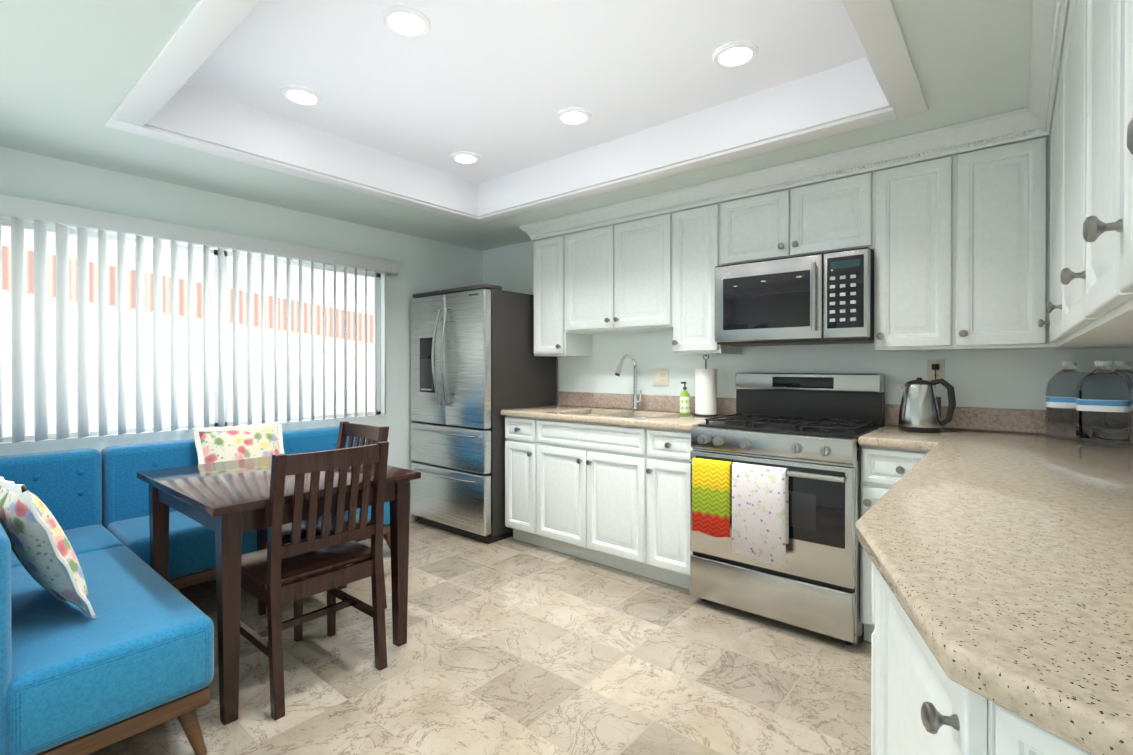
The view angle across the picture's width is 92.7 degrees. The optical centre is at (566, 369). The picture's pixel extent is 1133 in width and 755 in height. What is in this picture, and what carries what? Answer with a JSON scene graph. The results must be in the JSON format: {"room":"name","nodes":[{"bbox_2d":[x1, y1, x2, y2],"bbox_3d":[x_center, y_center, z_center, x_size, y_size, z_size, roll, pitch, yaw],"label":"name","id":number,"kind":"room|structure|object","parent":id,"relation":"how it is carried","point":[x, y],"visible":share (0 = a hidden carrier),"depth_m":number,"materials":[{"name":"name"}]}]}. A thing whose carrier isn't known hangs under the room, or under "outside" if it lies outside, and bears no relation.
{"room":"kitchen","nodes":[
{"label":"kitchen","id":0,"kind":"room"},
{"bbox_2d":[0,147,482,508],"bbox_3d":[-1.866,-0.154,3.552,0.120,2.700,3.360,0,0,40],"label":"wall","id":1,"kind":"structure","parent":0,"point":[427,265],"depth_m":3.50,"materials":[{"name":"white paint"}]},
{"bbox_2d":[0,218,384,445],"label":"window","id":2,"kind":"structure","parent":1,"relation":"in","point":[30,439],"depth_m":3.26,"materials":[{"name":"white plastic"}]},
{"bbox_2d":[0,194,398,442],"bbox_3d":[-2.052,-0.230,3.150,0.103,1.135,2.385,0,0,40],"label":"vertical blinds","id":3,"kind":"object","parent":2,"relation":"attached to","point":[18,212],"visible":1,"depth_m":2.87,"materials":[{"name":"white plastic"}]},
{"bbox_2d":[409,509,417,521],"bbox_3d":[-1.813,1.146,3.513,0.017,0.100,3.360,0,0,40],"label":"baseboard","id":4,"kind":"structure","parent":1,"relation":"attached to","point":[412,518],"depth_m":4.22,"materials":[{"name":"white"}]},
{"bbox_2d":[87,520,870,754],"bbox_3d":[-0.255,1.232,2.215,4.375,0.060,3.660,0,0,40],"label":"floor","id":5,"kind":"structure","parent":0,"point":[511,646],"depth_m":2.13,"materials":[{"name":"tile"}]},
{"bbox_2d":[0,426,390,754],"bbox_3d":[-1.496,0.803,2.545,1.736,0.805,1.991,0,0,40],"label":"sofa","id":6,"kind":"object","parent":5,"relation":"on","point":[135,656],"visible":0.6,"depth_m":1.67,"materials":[{"name":"blue fabric"}]},
{"bbox_2d":[0,476,96,617],"bbox_3d":[-1.672,0.545,1.711,0.464,0.441,0.178,0,0,34],"label":"pillow","id":7,"kind":"object","parent":6,"relation":"on","point":[42,549],"visible":0.98,"depth_m":1.61,"materials":[{"name":"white fabric"}]},
{"bbox_2d":[193,422,283,463],"bbox_3d":[-1.841,0.539,3.092,0.178,0.440,0.464,0,0,40],"label":"pillow","id":8,"kind":"object","parent":6,"relation":"on","point":[216,444],"visible":0.33,"depth_m":3.07,"materials":[{"name":"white fabric"}]},
{"bbox_2d":[137,450,420,725],"bbox_3d":[-1.264,0.826,2.377,0.965,0.750,0.800,0,0,40],"label":"table","id":9,"kind":"object","parent":5,"relation":"on","point":[227,502],"visible":0.73,"depth_m":2.10,"materials":[{"name":"brown wood"}]},
{"bbox_2d":[240,441,388,720],"bbox_3d":[-1.027,0.747,2.153,0.479,0.910,0.446,0,0,40],"label":"chair","id":10,"kind":"object","parent":5,"relation":"on","point":[271,569],"visible":0.96,"depth_m":2.03,"materials":[{"name":"brown wood"}]},
{"bbox_2d":[257,421,388,641],"bbox_3d":[-1.206,0.745,2.684,0.446,0.910,0.479,0,0,40],"label":"chair","id":11,"kind":"object","parent":5,"relation":"on","point":[371,434],"visible":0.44,"depth_m":2.68,"materials":[{"name":"brown wood"}]},
{"bbox_2d":[411,284,556,543],"bbox_3d":[-0.667,0.305,4.170,0.860,1.775,0.818,0,0,40],"label":"fridge","id":12,"kind":"object","parent":5,"relation":"on","point":[477,366],"visible":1,"depth_m":3.84,"materials":[{"name":"grey metal"}]},
{"bbox_2d":[502,415,536,544],"bbox_3d":[-0.134,0.757,3.869,0.300,0.875,0.580,0,0,40],"label":"base cabinet","id":13,"kind":"object","parent":5,"relation":"on","point":[520,434],"depth_m":3.64,"materials":[{"name":"paint"}]},
{"bbox_2d":[537,411,648,555],"bbox_3d":[0.304,0.758,3.504,0.840,0.875,0.580,0,0,40],"label":"base cabinet","id":14,"kind":"object","parent":5,"relation":"on","point":[591,476],"depth_m":3.29,"materials":[{"name":"paint"}]},
{"bbox_2d":[501,403,735,430],"bbox_3d":[0.304,0.301,3.510,1.453,0.040,0.643,0,0,40],"label":"countertop","id":15,"kind":"structure","parent":14,"relation":"on","point":[563,412],"depth_m":3.36,"materials":[{"name":"beige stone"}]},
{"bbox_2d":[615,354,641,409],"bbox_3d":[0.416,0.088,3.604,0.082,0.383,0.261,0,0,40],"label":"faucet","id":16,"kind":"object","parent":15,"relation":"on","point":[636,401],"visible":1,"depth_m":3.67,"materials":[{"name":"silver metal"}]},
{"bbox_2d":[679,382,689,413],"bbox_3d":[0.739,0.179,3.382,0.067,0.202,0.074,0,0,40],"label":"soap bottle","id":17,"kind":"object","parent":15,"relation":"on","point":[684,402],"visible":1,"depth_m":3.36,"materials":[{"name":"green plastic"}]},
{"bbox_2d":[693,355,718,416],"bbox_3d":[0.846,0.097,3.283,0.150,0.368,0.150,0,0,40],"label":"paper towel holder","id":18,"kind":"object","parent":15,"relation":"on","point":[705,392],"visible":1,"depth_m":3.23,"materials":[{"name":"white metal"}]},
{"bbox_2d":[645,427,692,526],"bbox_3d":[0.742,0.760,3.138,0.300,0.875,0.580,0,0,40],"label":"base cabinet","id":19,"kind":"object","parent":5,"relation":"on","point":[667,453],"depth_m":2.93,"materials":[{"name":"paint"}]},
{"bbox_2d":[689,372,884,644],"bbox_3d":[1.109,0.611,2.744,0.760,1.178,0.745,0,0,40],"label":"range","id":20,"kind":"object","parent":5,"relation":"on","point":[775,488],"visible":1,"depth_m":2.50,"materials":[{"name":"silver metal"}]},
{"bbox_2d":[0,0,1069,250],"bbox_3d":[-0.255,-1.268,2.203,4.375,0.460,3.600,0,0,40],"label":"ceiling","id":21,"kind":"structure","parent":0,"point":[72,72],"depth_m":2.10,"materials":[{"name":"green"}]},
{"bbox_2d":[105,0,928,224],"bbox_3d":[-0.254,-1.030,2.209,2.680,0.016,2.060,0,0,40],"label":"molding","id":22,"kind":"structure","parent":21,"relation":"attached to","point":[205,29],"depth_m":2.04,"materials":[{"name":"white"}]},
{"bbox_2d":[145,0,891,216],"bbox_3d":[-0.254,-1.163,2.209,2.470,0.249,1.850,0,0,40],"label":"tray ceiling","id":23,"kind":"structure","parent":21,"relation":"attached to","point":[496,86],"depth_m":2.37,"materials":[{"name":"white paint"}]},
{"bbox_2d":[280,85,322,106],"bbox_3d":[-1.216,-1.252,2.483,0.176,0.014,0.176,0,0,40],"label":"recessed light","id":24,"kind":"object","parent":23,"relation":"in","point":[301,96],"visible":1,"depth_m":2.48,"materials":[{"name":"white plastic"}]},
{"bbox_2d":[381,5,430,38],"bbox_3d":[-0.578,-1.250,1.952,0.176,0.014,0.176,0,0,40],"label":"recessed light","id":25,"kind":"object","parent":23,"relation":"in","point":[404,21],"visible":1,"depth_m":1.95,"materials":[{"name":"white plastic"}]},
{"bbox_2d":[451,151,480,164],"bbox_3d":[-0.601,-1.256,3.221,0.176,0.014,0.176,0,0,40],"label":"recessed light","id":26,"kind":"object","parent":23,"relation":"in","point":[466,158],"visible":0.98,"depth_m":3.21,"materials":[{"name":"white"}]},
{"bbox_2d":[556,107,590,125],"bbox_3d":[0.037,-1.253,2.689,0.176,0.014,0.176,0,0,40],"label":"recessed light","id":27,"kind":"object","parent":23,"relation":"in","point":[575,116],"visible":1,"depth_m":2.68,"materials":[{"name":"white plastic"}]},
{"bbox_2d":[713,41,758,68],"bbox_3d":[0.674,-1.250,2.157,0.176,0.014,0.176,0,0,40],"label":"recessed light","id":28,"kind":"object","parent":23,"relation":"in","point":[736,54],"visible":1,"depth_m":2.15,"materials":[{"name":"white plastic"}]},
{"bbox_2d":[483,241,1132,424],"bbox_3d":[0.860,-0.154,3.544,4.375,2.700,0.120,0,0,40],"label":"wall","id":29,"kind":"structure","parent":0,"point":[1013,379],"depth_m":3.08,"materials":[{"name":"white paint"}]},
{"bbox_2d":[530,228,591,356],"bbox_3d":[-0.029,-0.534,3.988,0.300,0.875,0.330,0,0,40],"label":"upper cabinet","id":30,"kind":"object","parent":29,"relation":"attached to","point":[549,338],"depth_m":3.86,"materials":[{"name":"paint"}]},
{"bbox_2d":[564,204,671,335],"bbox_3d":[0.409,-0.612,3.623,0.840,0.715,0.330,0,0,40],"label":"upper cabinet","id":31,"kind":"object","parent":29,"relation":"attached to","point":[618,269],"depth_m":3.47,"materials":[{"name":"paint"}]},
{"bbox_2d":[653,369,668,385],"bbox_3d":[0.635,0.055,3.647,0.116,0.115,0.009,0,0,40],"label":"electrical outlet","id":32,"kind":"object","parent":29,"relation":"attached to","point":[660,377],"visible":1,"depth_m":3.65,"materials":[{"name":"beige plastic"}]},
{"bbox_2d":[668,192,741,354],"bbox_3d":[0.846,-0.530,3.258,0.300,0.875,0.330,0,0,40],"label":"upper cabinet","id":33,"kind":"object","parent":29,"relation":"attached to","point":[695,223],"depth_m":3.13,"materials":[{"name":"paint"}]},
{"bbox_2d":[720,160,875,265],"bbox_3d":[1.255,-0.770,2.916,0.765,0.393,0.330,0,0,40],"label":"upper cabinet","id":34,"kind":"object","parent":29,"relation":"attached to","point":[832,210],"depth_m":2.75,"materials":[{"name":"paint"}]},
{"bbox_2d":[715,247,873,345],"bbox_3d":[1.218,-0.351,2.871,0.756,0.430,0.446,0,0,40],"label":"microwave","id":35,"kind":"object","parent":34,"relation":"attached to","point":[820,298],"visible":0.96,"depth_m":2.70,"materials":[{"name":"silver metal"}]},
{"bbox_2d":[874,140,959,351],"bbox_3d":[1.668,-0.527,2.573,0.310,0.875,0.330,0,0,40],"label":"upper cabinet","id":36,"kind":"object","parent":29,"relation":"attached to","point":[918,193],"depth_m":2.44,"materials":[{"name":"paint"}]},
{"bbox_2d":[927,360,944,386],"bbox_3d":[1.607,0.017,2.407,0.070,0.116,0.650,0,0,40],"label":"electrical outlet","id":37,"kind":"object","parent":29,"relation":"attached to","point":[935,369],"visible":0.88,"depth_m":2.35,"materials":[{"name":"beige plastic"}]},
{"bbox_2d":[956,124,1043,350],"bbox_3d":[1.906,-0.526,2.374,0.310,0.875,0.330,0,0,40],"label":"upper cabinet","id":38,"kind":"object","parent":29,"relation":"attached to","point":[1011,230],"depth_m":2.25,"materials":[{"name":"paint"}]},
{"bbox_2d":[1044,44,1132,348],"bbox_3d":[1.804,-0.523,1.756,0.325,0.875,0.745,0,0,40],"label":"upper cabinet","id":39,"kind":"object","parent":29,"relation":"attached to","point":[1049,133],"depth_m":2.11,"materials":[{"name":"paint"}]},
{"bbox_2d":[1052,0,1132,343],"bbox_3d":[1.341,-0.521,1.201,0.325,0.875,0.700,0,0,40],"label":"upper cabinet","id":40,"kind":"object","parent":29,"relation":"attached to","point":[1062,234],"depth_m":1.53,"materials":[{"name":"paint"}]},
{"bbox_2d":[1072,0,1132,335],"bbox_3d":[0.969,-0.519,0.755,0.325,0.875,0.460,0,0,40],"label":"upper cabinet","id":41,"kind":"object","parent":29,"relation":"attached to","point":[1086,321],"depth_m":1.02,"materials":[{"name":"paint"}]},
{"bbox_2d":[1100,0,1132,319],"bbox_3d":[0.707,-0.517,0.441,0.325,0.875,0.360,0,0,40],"label":"upper cabinet","id":42,"kind":"object","parent":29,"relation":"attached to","point":[1116,16],"depth_m":0.70,"materials":[{"name":"paint"}]},
{"bbox_2d":[573,423,1132,754],"bbox_3d":[1.131,0.311,1.434,0.946,0.040,2.772,0,0,40],"label":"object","id":43,"kind":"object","parent":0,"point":[996,584],"depth_m":0.84,"materials":[{"name":"beige stone"}]},
{"bbox_2d":[897,378,955,432],"bbox_3d":[1.650,0.162,2.483,0.226,0.246,0.168,0,0,40],"label":"kettle","id":44,"kind":"object","parent":43,"relation":"on","point":[920,409],"visible":1,"depth_m":2.44,"materials":[{"name":"silver metal"}]},
{"bbox_2d":[1045,361,1132,446],"bbox_3d":[2.107,0.127,2.143,0.308,0.318,0.317,0,0,40],"label":"water bottles","id":45,"kind":"object","parent":43,"relation":"on","point":[1094,407],"visible":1,"depth_m":2.06,"materials":[{"name":"clear plastic"}]}
]}

